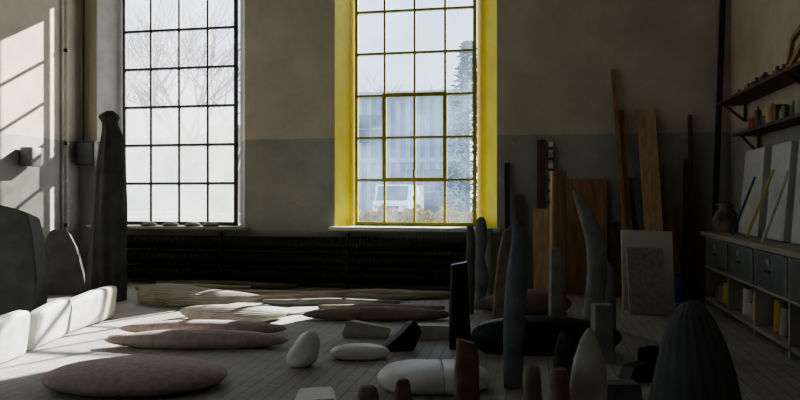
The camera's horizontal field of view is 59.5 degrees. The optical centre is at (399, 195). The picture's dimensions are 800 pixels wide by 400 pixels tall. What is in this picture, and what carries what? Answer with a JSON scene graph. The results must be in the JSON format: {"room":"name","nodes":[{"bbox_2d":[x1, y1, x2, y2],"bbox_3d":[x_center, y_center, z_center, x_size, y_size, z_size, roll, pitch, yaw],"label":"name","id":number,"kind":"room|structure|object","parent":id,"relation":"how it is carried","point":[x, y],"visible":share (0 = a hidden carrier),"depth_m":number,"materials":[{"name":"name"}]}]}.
{"room":"art studio","nodes":[
{"label":"art studio","id":0,"kind":"room"},
{"bbox_2d":[0,0,79,252],"bbox_3d":[-7.122,-1.450,6.071,0.300,5.900,13.200,0,0,11],"label":"wall","id":1,"kind":"structure","parent":0,"point":[31,31],"depth_m":11.49,"materials":[{"name":"paint"}]},
{"bbox_2d":[20,147,40,166],"bbox_3d":[-5.865,-0.620,11.123,0.180,0.300,0.260,0,0,11],"label":"electrical box","id":2,"kind":"object","parent":1,"relation":"attached to","point":[29,156],"visible":1,"depth_m":11.01,"materials":[{"name":"grey metal"}]},
{"bbox_2d":[64,0,68,231],"bbox_3d":[-5.739,-1.450,12.036,0.084,5.800,0.084,0,0,11],"label":"pipe","id":3,"kind":"object","parent":1,"relation":"attached to","point":[66,50],"visible":0.91,"depth_m":12.01,"materials":[{"name":"metal"}]},
{"bbox_2d":[76,0,99,165],"bbox_3d":[-5.505,-2.420,12.347,0.360,3.760,0.200,0,0,11],"label":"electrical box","id":4,"kind":"object","parent":1,"relation":"attached to","point":[86,151],"visible":0.85,"depth_m":12.28,"materials":[{"name":"metal"}]},
{"bbox_2d":[0,281,799,399],"bbox_3d":[-1.650,1.600,5.007,11.450,0.200,14.200,0,0,11],"label":"floor","id":5,"kind":"structure","parent":0,"point":[764,370],"depth_m":6.54,"materials":[{"name":"grey wood"}]},
{"bbox_2d":[0,310,29,363],"bbox_3d":[-3.555,1.276,6.263,0.160,0.434,0.598,0,0,4],"label":"marble slab","id":6,"kind":"object","parent":5,"relation":"on","point":[14,326],"visible":1,"depth_m":6.33,"materials":[{"name":"stone"}]},
{"bbox_2d":[0,205,48,314],"bbox_3d":[-4.523,0.792,7.955,0.917,1.415,0.420,0,0,-6],"label":"sculpture","id":7,"kind":"object","parent":5,"relation":"on","point":[24,278],"visible":0.9,"depth_m":7.78,"materials":[{"name":"grey stone"}]},
{"bbox_2d":[26,299,70,349],"bbox_3d":[-3.582,1.288,7.110,0.174,0.413,0.673,0,0,1],"label":"marble slab","id":8,"kind":"object","parent":5,"relation":"on","point":[49,321],"visible":0.82,"depth_m":7.01,"materials":[{"name":"stone"}]},
{"bbox_2d":[45,230,85,294],"bbox_3d":[-5.113,1.004,10.714,0.614,0.993,0.200,0,0,-9],"label":"stone slab","id":9,"kind":"object","parent":5,"relation":"on","point":[66,273],"visible":0.84,"depth_m":10.62,"materials":[{"name":"grey stone"}]},
{"bbox_2d":[66,286,116,332],"bbox_3d":[-3.586,1.291,8.106,0.148,0.403,1.002,0,0,5],"label":"marble slab","id":10,"kind":"object","parent":5,"relation":"on","point":[93,306],"visible":0.79,"depth_m":8.04,"materials":[{"name":"stone"}]},
{"bbox_2d":[85,111,127,301],"bbox_3d":[-4.233,0.137,10.100,0.603,2.726,0.447,0,0,0],"label":"sculpture","id":11,"kind":"object","parent":5,"relation":"on","point":[107,257],"visible":0.93,"depth_m":9.95,"materials":[{"name":"stone"}]},
{"bbox_2d":[42,356,226,396],"bbox_3d":[-2.080,1.400,5.526,1.429,0.200,0.860,0,0,0],"label":"sculpture","id":12,"kind":"object","parent":5,"relation":"on","point":[120,376],"visible":1,"depth_m":5.25,"materials":[{"name":"stone"}]},
{"bbox_2d":[135,284,250,289],"bbox_3d":[-3.276,1.445,11.063,1.820,0.110,0.236,0,0,0],"label":"wood","id":13,"kind":"object","parent":5,"relation":"on","point":[212,286],"visible":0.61,"depth_m":11.02,"materials":[{"name":"brown wood"}]},
{"bbox_2d":[104,329,288,348],"bbox_3d":[-2.022,1.413,6.954,1.838,0.173,0.344,0,0,0],"label":"sculpture","id":14,"kind":"object","parent":5,"relation":"on","point":[171,338],"visible":1,"depth_m":6.84,"materials":[{"name":"brown stone"}]},
{"bbox_2d":[137,283,260,306],"bbox_3d":[-2.861,1.365,9.675,1.811,0.270,0.694,0,0,19],"label":"shell","id":15,"kind":"object","parent":5,"relation":"on","point":[162,294],"visible":0.98,"depth_m":9.50,"materials":[{"name":"beige stone"}]},
{"bbox_2d":[118,320,286,332],"bbox_3d":[-2.147,1.423,7.609,1.837,0.153,0.263,0,0,0],"label":"sculpture","id":16,"kind":"object","parent":5,"relation":"on","point":[263,327],"visible":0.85,"depth_m":7.53,"materials":[{"name":"brown stone"}]},
{"bbox_2d":[155,280,298,288],"bbox_3d":[-2.851,1.440,11.425,2.452,0.120,0.257,0,0,9],"label":"wood","id":17,"kind":"object","parent":5,"relation":"on","point":[254,285],"visible":0.75,"depth_m":11.35,"materials":[{"name":"brown wood"}]},
{"bbox_2d":[180,304,289,321],"bbox_3d":[-2.045,1.397,8.358,1.363,0.206,0.668,0,0,0],"label":"shell","id":18,"kind":"object","parent":5,"relation":"on","point":[255,313],"visible":0.9,"depth_m":8.21,"materials":[{"name":"beige stone"}]},
{"bbox_2d":[228,290,300,293],"bbox_3d":[-2.288,1.455,10.509,2.481,0.090,0.193,0,0,-1],"label":"wood","id":19,"kind":"object","parent":5,"relation":"on","point":[244,291],"visible":0.12,"depth_m":10.49,"materials":[{"name":"beige wood"}]},
{"bbox_2d":[126,232,475,288],"bbox_3d":[-1.811,1.050,11.517,6.450,0.900,0.230,0,0,11],"label":"radiator","id":20,"kind":"object","parent":5,"relation":"on","point":[220,242],"visible":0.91,"depth_m":11.45,"materials":[{"name":"metal"}]},
{"bbox_2d":[286,330,319,367],"bbox_3d":[-0.854,1.341,6.178,0.302,0.317,0.225,0,0,0],"label":"pebble","id":21,"kind":"object","parent":5,"relation":"on","point":[304,352],"visible":1,"depth_m":6.09,"materials":[{"name":"white stone"}]},
{"bbox_2d":[295,386,335,399],"bbox_3d":[-0.585,1.421,4.816,0.334,0.159,0.400,0,0,-6],"label":"stone block","id":22,"kind":"object","parent":5,"relation":"on","point":[312,393],"visible":1,"depth_m":4.79,"materials":[{"name":"white stone"}]},
{"bbox_2d":[262,298,399,305],"bbox_3d":[-0.950,1.455,9.642,1.904,0.090,0.193,0,0,0],"label":"wood","id":23,"kind":"object","parent":5,"relation":"on","point":[309,301],"visible":0.86,"depth_m":9.60,"materials":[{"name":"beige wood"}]},
{"bbox_2d":[256,293,419,299],"bbox_3d":[-1.046,1.450,10.106,2.675,0.100,0.214,0,0,1],"label":"wood","id":24,"kind":"object","parent":5,"relation":"on","point":[282,295],"visible":0.66,"depth_m":10.04,"materials":[{"name":"brown wood"}]},
{"bbox_2d":[330,343,389,360],"bbox_3d":[-0.370,1.435,6.481,0.556,0.130,0.300,0,0,0],"label":"pebble stone","id":25,"kind":"object","parent":5,"relation":"on","point":[351,351],"visible":1,"depth_m":6.37,"materials":[{"name":"white stone"}]},
{"bbox_2d":[342,320,390,338],"bbox_3d":[-0.343,1.412,7.500,0.527,0.177,0.250,0,0,6],"label":"angular stone","id":26,"kind":"object","parent":5,"relation":"on","point":[353,328],"visible":1,"depth_m":7.38,"materials":[{"name":"grey stone"}]},
{"bbox_2d":[357,385,378,399],"bbox_3d":[-0.200,1.344,4.374,0.163,0.312,0.136,0,0,0],"label":"stump","id":27,"kind":"object","parent":5,"relation":"on","point":[365,392],"visible":1,"depth_m":4.34,"materials":[{"name":"brown wood"}]},
{"bbox_2d":[300,289,449,299],"bbox_3d":[-0.328,1.430,10.208,2.263,0.140,0.300,0,0,-1],"label":"wood","id":28,"kind":"object","parent":5,"relation":"on","point":[423,295],"visible":0.56,"depth_m":10.14,"materials":[{"name":"brown wood"}]},
{"bbox_2d":[302,306,448,320],"bbox_3d":[-0.278,1.418,8.468,1.814,0.163,0.263,0,0,0],"label":"log","id":29,"kind":"object","parent":5,"relation":"on","point":[362,313],"visible":0.9,"depth_m":8.38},
{"bbox_2d":[318,303,444,309],"bbox_3d":[-0.243,1.460,9.218,1.675,0.080,0.172,0,0,1],"label":"wood","id":30,"kind":"object","parent":5,"relation":"on","point":[436,307],"visible":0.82,"depth_m":9.19,"materials":[{"name":"brown wood"}]},
{"bbox_2d":[382,320,421,351],"bbox_3d":[-0.007,1.351,6.863,0.403,0.299,0.260,0,0,-9],"label":"sculpture","id":31,"kind":"object","parent":5,"relation":"on","point":[406,338],"visible":0.81,"depth_m":6.75,"materials":[{"name":"stone"}]},
{"bbox_2d":[395,378,412,399],"bbox_3d":[0.025,1.337,4.487,0.150,0.327,0.112,0,0,0],"label":"stump","id":32,"kind":"object","parent":5,"relation":"on","point":[402,388],"visible":1,"depth_m":4.45,"materials":[{"name":"brown wood"}]},
{"bbox_2d":[417,323,448,339],"bbox_3d":[0.320,1.426,7.447,0.454,0.149,0.300,0,0,-6],"label":"angular stone","id":33,"kind":"object","parent":5,"relation":"on","point":[430,331],"visible":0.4,"depth_m":7.30,"materials":[{"name":"grey stone"}]},
{"bbox_2d":[377,359,490,395],"bbox_3d":[0.267,1.401,5.492,0.895,0.198,0.612,0,0,0],"label":"boulder","id":34,"kind":"object","parent":5,"relation":"on","point":[433,377],"visible":0.85,"depth_m":5.29,"materials":[{"name":"white stone"}]},
{"bbox_2d":[449,261,470,349],"bbox_3d":[0.592,1.074,6.908,0.217,0.853,0.174,0,0,0],"label":"sculpture","id":35,"kind":"object","parent":5,"relation":"on","point":[459,316],"visible":0.91,"depth_m":6.83,"materials":[{"name":"stone"}]},
{"bbox_2d":[454,338,479,399],"bbox_3d":[0.475,1.254,4.954,0.180,0.492,0.152,0,0,0],"label":"stone post","id":36,"kind":"object","parent":5,"relation":"on","point":[466,375],"visible":1,"depth_m":4.89,"materials":[{"name":"brown stone"}]},
{"bbox_2d":[465,226,475,313],"bbox_3d":[0.894,0.941,8.898,0.135,1.119,0.076,0,0,0],"label":"slim grey stele","id":37,"kind":"object","parent":5,"relation":"on","point":[470,246],"visible":0.84,"depth_m":8.87,"materials":[{"name":"stone"}]},
{"bbox_2d":[474,217,488,309],"bbox_3d":[1.082,0.889,9.292,0.199,1.221,0.112,0,0,0],"label":"sculpture","id":38,"kind":"object","parent":5,"relation":"on","point":[481,271],"visible":0.89,"depth_m":9.25,"materials":[{"name":"grey stone"}]},
{"bbox_2d":[470,318,502,354],"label":"sculpture","id":39,"kind":"object","parent":5,"relation":"on","point":[488,335],"depth_m":6.62,"materials":[{"name":"stone"}]},
{"bbox_2d":[485,229,492,295],"bbox_3d":[1.248,0.981,9.813,0.113,1.037,0.068,0,0,0],"label":"slim grey stele","id":40,"kind":"object","parent":5,"relation":"on","point":[489,249],"visible":0.7,"depth_m":9.78,"materials":[{"name":"stone"}]},
{"bbox_2d":[492,226,512,318],"bbox_3d":[1.226,0.923,8.333,0.262,1.155,0.095,0,0,0],"label":"sculpture","id":41,"kind":"object","parent":5,"relation":"on","point":[504,250],"visible":0.5,"depth_m":8.29,"materials":[{"name":"stone"}]},
{"bbox_2d":[504,163,509,229],"bbox_3d":[1.679,0.485,10.934,0.083,2.015,0.256,0,0,4],"label":"plank","id":42,"kind":"object","parent":5,"relation":"on","point":[506,165],"visible":0.57,"depth_m":10.96,"materials":[{"name":"wood"}]},
{"bbox_2d":[503,222,528,388],"bbox_3d":[0.906,0.852,5.469,0.203,1.297,0.095,0,0,0],"label":"sculpture","id":43,"kind":"object","parent":5,"relation":"on","point":[515,297],"visible":1,"depth_m":5.43,"materials":[{"name":"stone"}]},
{"bbox_2d":[515,195,522,226],"bbox_3d":[1.856,0.737,10.874,0.113,1.514,0.305,0,0,6],"label":"plank","id":44,"kind":"object","parent":5,"relation":"on","point":[518,198],"visible":0.36,"depth_m":10.94,"materials":[{"name":"brown wood"}]},
{"bbox_2d":[478,289,571,314],"bbox_3d":[1.603,1.344,8.971,1.205,0.313,0.409,0,0,0],"label":"log","id":45,"kind":"object","parent":5,"relation":"on","point":[537,301],"visible":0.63,"depth_m":8.82,"materials":[{"name":"brown wood"}]},
{"bbox_2d":[524,365,542,399],"bbox_3d":[0.896,1.324,4.730,0.140,0.351,0.110,0,0,0],"label":"stump","id":46,"kind":"object","parent":5,"relation":"on","point":[533,386],"visible":1,"depth_m":4.69,"materials":[{"name":"brown wood"}]},
{"bbox_2d":[537,140,544,208],"bbox_3d":[2.173,0.307,10.787,0.127,2.370,0.346,0,0,11],"label":"plank","id":47,"kind":"object","parent":5,"relation":"on","point":[540,143],"visible":0.36,"depth_m":10.85,"materials":[{"name":"brown wood"}]},
{"bbox_2d":[533,209,549,290],"bbox_3d":[2.105,0.842,10.304,0.285,1.311,0.311,0,0,11],"label":"board","id":48,"kind":"object","parent":5,"relation":"on","point":[541,217],"visible":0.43,"depth_m":10.28,"materials":[{"name":"brown wood"}]},
{"bbox_2d":[548,142,552,208],"bbox_3d":[2.329,0.328,10.804,0.072,2.341,0.230,0,0,11],"label":"striped pole","id":49,"kind":"object","parent":5,"relation":"on","point":[550,144],"visible":0.39,"depth_m":10.86,"materials":[{"name":"paint"}]},
{"bbox_2d":[548,248,563,315],"bbox_3d":[1.721,1.037,7.721,0.154,0.926,0.124,0,0,0],"label":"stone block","id":50,"kind":"object","parent":5,"relation":"on","point":[556,308],"visible":0.82,"depth_m":7.67,"materials":[{"name":"stone"}]},
{"bbox_2d":[523,315,590,355],"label":"sculpture","id":51,"kind":"object","parent":5,"relation":"on","point":[541,333],"depth_m":6.54,"materials":[{"name":"stone"}]},
{"bbox_2d":[550,171,566,316],"bbox_3d":[1.911,0.599,8.468,0.181,1.802,0.163,0,0,0],"label":"wood post","id":52,"kind":"object","parent":5,"relation":"on","point":[558,239],"visible":0.68,"depth_m":8.39,"materials":[{"name":"brown wood"}]},
{"bbox_2d":[550,367,569,399],"bbox_3d":[1.015,1.299,4.449,0.144,0.402,0.112,0,0,0],"label":"stone post","id":53,"kind":"object","parent":5,"relation":"on","point":[559,386],"visible":1,"depth_m":4.41,"materials":[{"name":"brown stone"}]},
{"bbox_2d":[553,331,572,384],"bbox_3d":[1.222,1.256,5.250,0.150,0.488,0.075,0,0,0],"label":"sculpture","id":54,"kind":"object","parent":5,"relation":"on","point":[562,352],"visible":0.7,"depth_m":5.22,"materials":[{"name":"stone"}]},
{"bbox_2d":[567,179,606,293],"bbox_3d":[2.864,0.614,10.722,0.599,1.760,0.212,0,0,11],"label":"plywood sheet","id":55,"kind":"object","parent":5,"relation":"on","point":[593,191],"visible":0.64,"depth_m":10.73,"materials":[{"name":"brown wood"}]},
{"bbox_2d":[569,328,606,399],"bbox_3d":[1.216,1.177,4.526,0.247,0.647,0.123,0,0,0],"label":"sculpture","id":56,"kind":"object","parent":5,"relation":"on","point":[588,378],"visible":0.98,"depth_m":4.48,"materials":[{"name":"stone"}]},
{"bbox_2d":[573,191,606,320],"bbox_3d":[2.033,0.723,7.500,0.370,1.554,0.130,0,0,0],"label":"sculpture","id":57,"kind":"object","parent":5,"relation":"on","point":[596,280],"visible":0.81,"depth_m":7.45,"materials":[{"name":"grey stone"}]},
{"bbox_2d":[590,303,614,363],"bbox_3d":[1.825,1.238,6.325,0.199,0.524,0.179,0,0,0],"label":"stone block","id":58,"kind":"object","parent":5,"relation":"on","point":[602,319],"visible":0.76,"depth_m":6.25,"materials":[{"name":"stone"}]},
{"bbox_2d":[605,262,615,328],"bbox_3d":[2.351,1.119,7.836,0.134,0.761,0.094,0,0,0],"label":"slim grey stele","id":59,"kind":"object","parent":5,"relation":"on","point":[610,296],"visible":0.62,"depth_m":7.80,"materials":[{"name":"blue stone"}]},
{"bbox_2d":[607,222,620,295],"bbox_3d":[3.234,0.944,10.580,0.128,1.108,0.369,0,0,1],"label":"plank","id":60,"kind":"object","parent":5,"relation":"on","point":[611,226],"visible":0.86,"depth_m":10.58,"materials":[{"name":"brown wood"}]},
{"bbox_2d":[611,69,626,229],"bbox_3d":[3.316,-0.221,10.488,0.072,3.430,0.555,0,0,-12],"label":"plank","id":61,"kind":"object","parent":5,"relation":"on","point":[613,74],"visible":0.64,"depth_m":10.54,"materials":[{"name":"brown wood"}]},
{"bbox_2d":[607,379,641,399],"bbox_3d":[1.601,1.411,5.048,0.256,0.178,0.250,0,0,11],"label":"stone block","id":62,"kind":"object","parent":5,"relation":"on","point":[628,389],"visible":0.8,"depth_m":4.93,"materials":[{"name":"grey stone"}]},
{"bbox_2d":[618,109,631,229],"bbox_3d":[3.409,0.087,10.495,0.085,2.815,0.490,0,0,-8],"label":"plank","id":63,"kind":"object","parent":5,"relation":"on","point":[621,112],"visible":0.64,"depth_m":10.55,"materials":[{"name":"brown wood"}]},
{"bbox_2d":[629,177,638,229],"bbox_3d":[3.534,0.608,10.446,0.085,1.782,0.546,0,0,-9],"label":"plank","id":64,"kind":"object","parent":5,"relation":"on","point":[632,199],"visible":0.21,"depth_m":10.54,"materials":[{"name":"brown wood"}]},
{"bbox_2d":[618,360,654,382],"bbox_3d":[1.925,1.422,5.707,0.251,0.156,0.200,0,0,-17],"label":"stone block","id":65,"kind":"object","parent":5,"relation":"on","point":[639,371],"visible":0.82,"depth_m":5.63,"materials":[{"name":"black stone"}]},
{"bbox_2d":[626,248,666,313],"bbox_3d":[3.155,1.084,8.964,0.483,0.836,0.210,0,0,0],"label":"stone panel","id":66,"kind":"object","parent":5,"relation":"on","point":[645,266],"visible":1,"depth_m":8.94,"materials":[{"name":"stone"}]},
{"bbox_2d":[621,230,674,310],"bbox_3d":[3.269,0.979,9.238,0.718,1.064,0.241,0,0,0],"label":"board","id":67,"kind":"object","parent":5,"relation":"on","point":[629,238],"visible":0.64,"depth_m":9.29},
{"bbox_2d":[638,345,658,367],"bbox_3d":[2.204,1.402,6.176,0.194,0.196,0.150,0,0,-11],"label":"stone block","id":68,"kind":"object","parent":5,"relation":"on","point":[648,353],"visible":0.64,"depth_m":6.11,"materials":[{"name":"black stone"}]},
{"bbox_2d":[637,109,662,230],"bbox_3d":[3.725,0.092,10.354,0.263,2.813,0.642,0,0,2],"label":"plank","id":69,"kind":"object","parent":5,"relation":"on","point":[647,131],"visible":0.64,"depth_m":10.43,"materials":[{"name":"brown wood"}]},
{"bbox_2d":[674,274,692,302],"bbox_3d":[3.990,1.312,9.941,0.320,0.375,0.320,0,0,11],"label":"bucket","id":70,"kind":"object","parent":5,"relation":"on","point":[682,283],"visible":0.73,"depth_m":9.82,"materials":[{"name":"plastic"}]},
{"bbox_2d":[683,160,689,274],"bbox_3d":[4.259,0.474,10.406,0.097,2.039,0.324,0,0,25],"label":"plank","id":71,"kind":"object","parent":5,"relation":"on","point":[686,205],"visible":0.64,"depth_m":10.40,"materials":[{"name":"brown wood"}]},
{"bbox_2d":[688,115,695,297],"bbox_3d":[4.335,0.137,10.392,0.063,2.711,0.296,0,0,11],"label":"plank","id":72,"kind":"object","parent":5,"relation":"on","point":[690,120],"visible":1,"depth_m":10.37,"materials":[{"name":"brown wood"}]},
{"bbox_2d":[648,300,741,399],"bbox_3d":[1.813,1.070,4.303,0.600,0.860,0.450,0,0,0],"label":"sculpture","id":73,"kind":"object","parent":5,"relation":"on","point":[694,361],"visible":1,"depth_m":4.18,"materials":[{"name":"stone"}]},
{"bbox_2d":[711,0,725,230],"bbox_3d":[4.682,-0.714,10.321,0.413,4.415,0.089,0,0,-39],"label":"pole","id":74,"kind":"object","parent":5,"relation":"on","point":[722,13],"visible":0.55,"depth_m":10.33,"materials":[{"name":"metal"}]},
{"bbox_2d":[701,231,799,358],"bbox_3d":[3.905,0.995,6.830,0.580,1.010,5.760,0,0,11],"label":"shelving unit","id":75,"kind":"object","parent":5,"relation":"on","point":[771,267],"visible":0.96,"depth_m":7.48,"materials":[{"name":"brown wood"}]},
{"bbox_2d":[711,203,737,232],"bbox_3d":[4.376,0.290,9.440,0.320,0.400,0.319,0,0,31],"label":"vase","id":76,"kind":"object","parent":75,"relation":"on","point":[724,219],"visible":0.97,"depth_m":9.35,"materials":[{"name":"brown ceramic"}]},
{"bbox_2d":[731,177,755,234],"bbox_3d":[4.151,0.130,8.463,0.027,0.717,0.537,0,0,-2],"label":"rod","id":77,"kind":"object","parent":75,"relation":"on","point":[754,178],"visible":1,"depth_m":8.44,"materials":[{"name":"blue plastic"}]},
{"bbox_2d":[715,282,787,339],"bbox_3d":[3.881,1.220,7.076,0.192,0.336,5.002,0,0,11],"label":"cans","id":78,"kind":"object","parent":75,"relation":"on","point":[780,325],"visible":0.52,"depth_m":7.81,"materials":[{"name":"grey metal"}]},
{"bbox_2d":[739,146,771,236],"bbox_3d":[4.356,-0.045,8.576,0.180,1.061,0.944,0,0,14],"label":"panel","id":79,"kind":"object","parent":75,"relation":"on","point":[757,164],"visible":0.71,"depth_m":8.37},
{"bbox_2d":[745,169,774,237],"bbox_3d":[4.032,0.100,7.850,0.027,0.777,0.585,0,0,-1],"label":"rod","id":80,"kind":"object","parent":75,"relation":"on","point":[773,170],"visible":1,"depth_m":7.82,"materials":[{"name":"yellow plastic"}]},
{"bbox_2d":[761,171,789,241],"bbox_3d":[3.932,0.115,7.335,0.038,0.750,0.452,0,0,-6],"label":"rod","id":81,"kind":"object","parent":75,"relation":"on","point":[787,173],"visible":1,"depth_m":7.31,"materials":[{"name":"white paint"}]},
{"bbox_2d":[766,141,798,241],"bbox_3d":[4.173,-0.045,7.634,0.180,1.060,0.724,0,0,14],"label":"panel","id":82,"kind":"object","parent":75,"relation":"on","point":[784,158],"visible":0.85,"depth_m":7.45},
{"bbox_2d":[791,140,799,243],"bbox_3d":[4.018,-0.045,6.834,0.180,1.060,0.694,0,0,14],"label":"panel","id":83,"kind":"object","parent":75,"relation":"on","point":[795,235],"visible":1,"depth_m":7.09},
{"bbox_2d":[80,0,730,295],"bbox_3d":[-0.343,-1.450,11.731,11.450,5.900,0.500,0,0,11],"label":"wall","id":84,"kind":"structure","parent":0,"point":[544,67],"depth_m":11.10,"materials":[{"name":"paint"}]},
{"bbox_2d":[86,225,248,229],"bbox_3d":[-4.033,0.545,12.112,2.960,0.050,0.240,0,0,11],"label":"window sill","id":85,"kind":"structure","parent":84,"relation":"attached to","point":[89,226],"depth_m":11.94,"materials":[{"name":"paint"}]},
{"bbox_2d":[140,221,156,225],"bbox_3d":[-4.373,0.480,12.178,0.300,0.080,0.160,0,0,5],"label":"pebble","id":86,"kind":"object","parent":85,"relation":"on","point":[148,223],"visible":1,"depth_m":12.13,"materials":[{"name":"grey stone"}]},
{"bbox_2d":[162,221,178,225],"bbox_3d":[-3.965,0.480,12.099,0.300,0.080,0.160,0,0,5],"label":"pebble","id":87,"kind":"object","parent":85,"relation":"on","point":[170,223],"visible":0.98,"depth_m":12.04,"materials":[{"name":"grey stone"}]},
{"bbox_2d":[184,222,200,225],"bbox_3d":[-3.562,0.480,12.021,0.300,0.080,0.160,0,0,5],"label":"pebble","id":88,"kind":"object","parent":85,"relation":"on","point":[188,223],"visible":1,"depth_m":11.96,"materials":[{"name":"grey stone"}]},
{"bbox_2d":[202,222,218,225],"bbox_3d":[-3.236,0.480,11.957,0.300,0.080,0.160,0,0,5],"label":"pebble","id":89,"kind":"object","parent":85,"relation":"on","point":[206,223],"visible":1,"depth_m":11.90,"materials":[{"name":"grey stone"}]},
{"bbox_2d":[123,0,237,224],"bbox_3d":[-3.963,-1.670,12.588,2.215,4.380,0.070,0,0,11],"label":"window","id":90,"kind":"structure","parent":84,"relation":"in","point":[182,160],"depth_m":12.57,"materials":[{"name":"grey paint"}]},
{"bbox_2d":[328,226,499,231],"bbox_3d":[0.239,0.535,11.424,2.770,0.060,0.540,0,0,11],"label":"trim","id":91,"kind":"structure","parent":84,"relation":"attached to","point":[333,228],"depth_m":11.22,"materials":[{"name":"white paint"}]},
{"bbox_2d":[355,0,475,226],"bbox_3d":[0.243,-1.670,11.734,2.060,4.380,0.140,0,0,11],"label":"window","id":92,"kind":"structure","parent":84,"relation":"in","point":[445,8],"depth_m":11.74,"materials":[{"name":"yellow paint"}]},
{"bbox_2d":[731,0,799,231],"bbox_3d":[3.823,-1.450,3.943,0.300,5.900,13.200,0,0,11],"label":"wall","id":93,"kind":"structure","parent":0,"point":[761,30],"depth_m":9.18,"materials":[{"name":"paint"}]},
{"bbox_2d":[716,61,799,121],"bbox_3d":[4.109,-1.158,7.198,0.360,0.279,5.300,0,0,11],"label":"wall shelf","id":94,"kind":"object","parent":93,"relation":"attached to","point":[790,75],"visible":1,"depth_m":8.22,"materials":[{"name":"brown wood"}]},
{"bbox_2d":[735,64,784,93],"bbox_3d":[4.409,-1.388,8.582,0.140,0.180,1.865,0,0,11],"label":"jar","id":95,"kind":"object","parent":94,"relation":"on","point":[765,74],"visible":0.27,"depth_m":8.29,"materials":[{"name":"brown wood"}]},
{"bbox_2d":[785,24,799,67],"bbox_3d":[4.085,-1.590,7.129,0.040,0.634,0.970,0,0,11],"label":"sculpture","id":96,"kind":"object","parent":94,"relation":"on","point":[792,58],"visible":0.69,"depth_m":7.32,"materials":[{"name":"brown wood"}]},
{"bbox_2d":[732,113,799,149],"bbox_3d":[4.081,-0.679,6.898,0.300,0.278,4.700,0,0,11],"label":"wall shelf","id":97,"kind":"object","parent":93,"relation":"attached to","point":[793,120],"visible":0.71,"depth_m":8.12,"materials":[{"name":"brown wood"}]},
{"label":"outside","id":98,"kind":"structure","parent":0,"visible":0},
{"bbox_3d":[-7.368,1.550,93.117,240.000,0.300,156.000,0,0,11],"label":"ground","id":99,"kind":"structure","parent":98,"visible":0},
{"bbox_2d":[127,13,172,90],"bbox_3d":[-13.274,-3.306,29.729,5.476,9.534,7.612,0,0,38],"label":"bare tree","id":100,"kind":"object","parent":99,"relation":"on","point":[129,13],"visible":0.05,"depth_m":30.88,"materials":[{"name":"grey plant"}]},
{"bbox_2d":[127,2,233,105],"bbox_3d":[-8.665,-2.962,22.932,5.816,8.826,4.252,0,0,-28],"label":"bare tree","id":101,"kind":"object","parent":99,"relation":"on","point":[132,83],"visible":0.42,"depth_m":23.27,"materials":[{"name":"grey plant"}]},
{"bbox_2d":[127,0,239,105],"bbox_3d":[-8.473,-3.414,25.939,5.432,9.754,9.107,0,0,32],"label":"bare tree","id":102,"kind":"object","parent":99,"relation":"on","point":[163,90],"visible":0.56,"depth_m":26.65,"materials":[{"name":"grey plant"}]},
{"bbox_2d":[131,0,239,113],"bbox_3d":[-10.650,-5.283,38.198,8.143,13.470,7.311,0,0,-28],"label":"bare tree","id":103,"kind":"object","parent":99,"relation":"on","point":[225,54],"visible":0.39,"depth_m":38.57,"materials":[{"name":"grey plant"}]},
{"bbox_2d":[132,0,239,224],"bbox_3d":[-8.711,-3.901,33.732,9.355,10.704,6.394,0,0,-29],"label":"bare tree","id":104,"kind":"object","parent":99,"relation":"on","point":[199,86],"visible":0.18,"depth_m":33.24,"materials":[{"name":"grey plant"}]},
{"bbox_2d":[238,125,239,212],"bbox_3d":[-13.569,-2.225,61.723,4.260,7.450,6.600,0,0,11],"label":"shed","id":105,"kind":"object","parent":99,"relation":"on","point":[238,125],"visible":0.07,"depth_m":58.64,"materials":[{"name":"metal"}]},
{"bbox_2d":[359,68,403,91],"bbox_3d":[-0.487,-7.290,88.199,9.951,17.485,10.898,0,0,11],"label":"bare tree","id":106,"kind":"object","parent":99,"relation":"on","point":[379,68],"visible":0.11,"depth_m":87.01,"materials":[{"name":"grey plant"}]},
{"bbox_2d":[370,184,423,214],"bbox_3d":[-0.055,0.399,38.098,2.400,2.002,4.825,0,0,11],"label":"van","id":107,"kind":"object","parent":99,"relation":"on","point":[400,196],"visible":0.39,"depth_m":36.32,"materials":[{"name":"white paint"}]},
{"bbox_2d":[359,89,476,213],"bbox_3d":[-0.133,-3.000,56.666,13.342,9.000,13.000,0,0,11],"label":"building","id":108,"kind":"structure","parent":99,"relation":"on","point":[400,110],"depth_m":50.70,"materials":[{"name":"concrete"}]},
{"bbox_2d":[359,203,476,222],"bbox_3d":[0.687,0.870,28.498,7.119,1.233,2.132,0,0,0],"label":"hedge","id":109,"kind":"object","parent":99,"relation":"on","point":[392,215],"visible":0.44,"depth_m":27.82,"materials":[{"name":"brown plant"}]},
{"bbox_2d":[426,40,476,213],"bbox_3d":[4.364,-4.297,45.218,5.504,11.494,4.867,0,0,39],"label":"conifer tree","id":110,"kind":"object","parent":99,"relation":"on","point":[465,68],"visible":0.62,"depth_m":44.95,"materials":[{"name":"green plant"}]},
{"bbox_2d":[461,104,476,209],"bbox_3d":[6.345,-5.558,45.044,5.363,14.016,5.980,0,0,-32],"label":"conifer tree","id":111,"kind":"object","parent":99,"relation":"on","point":[471,161],"visible":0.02,"depth_m":44.83,"materials":[{"name":"green plant"}]}
]}

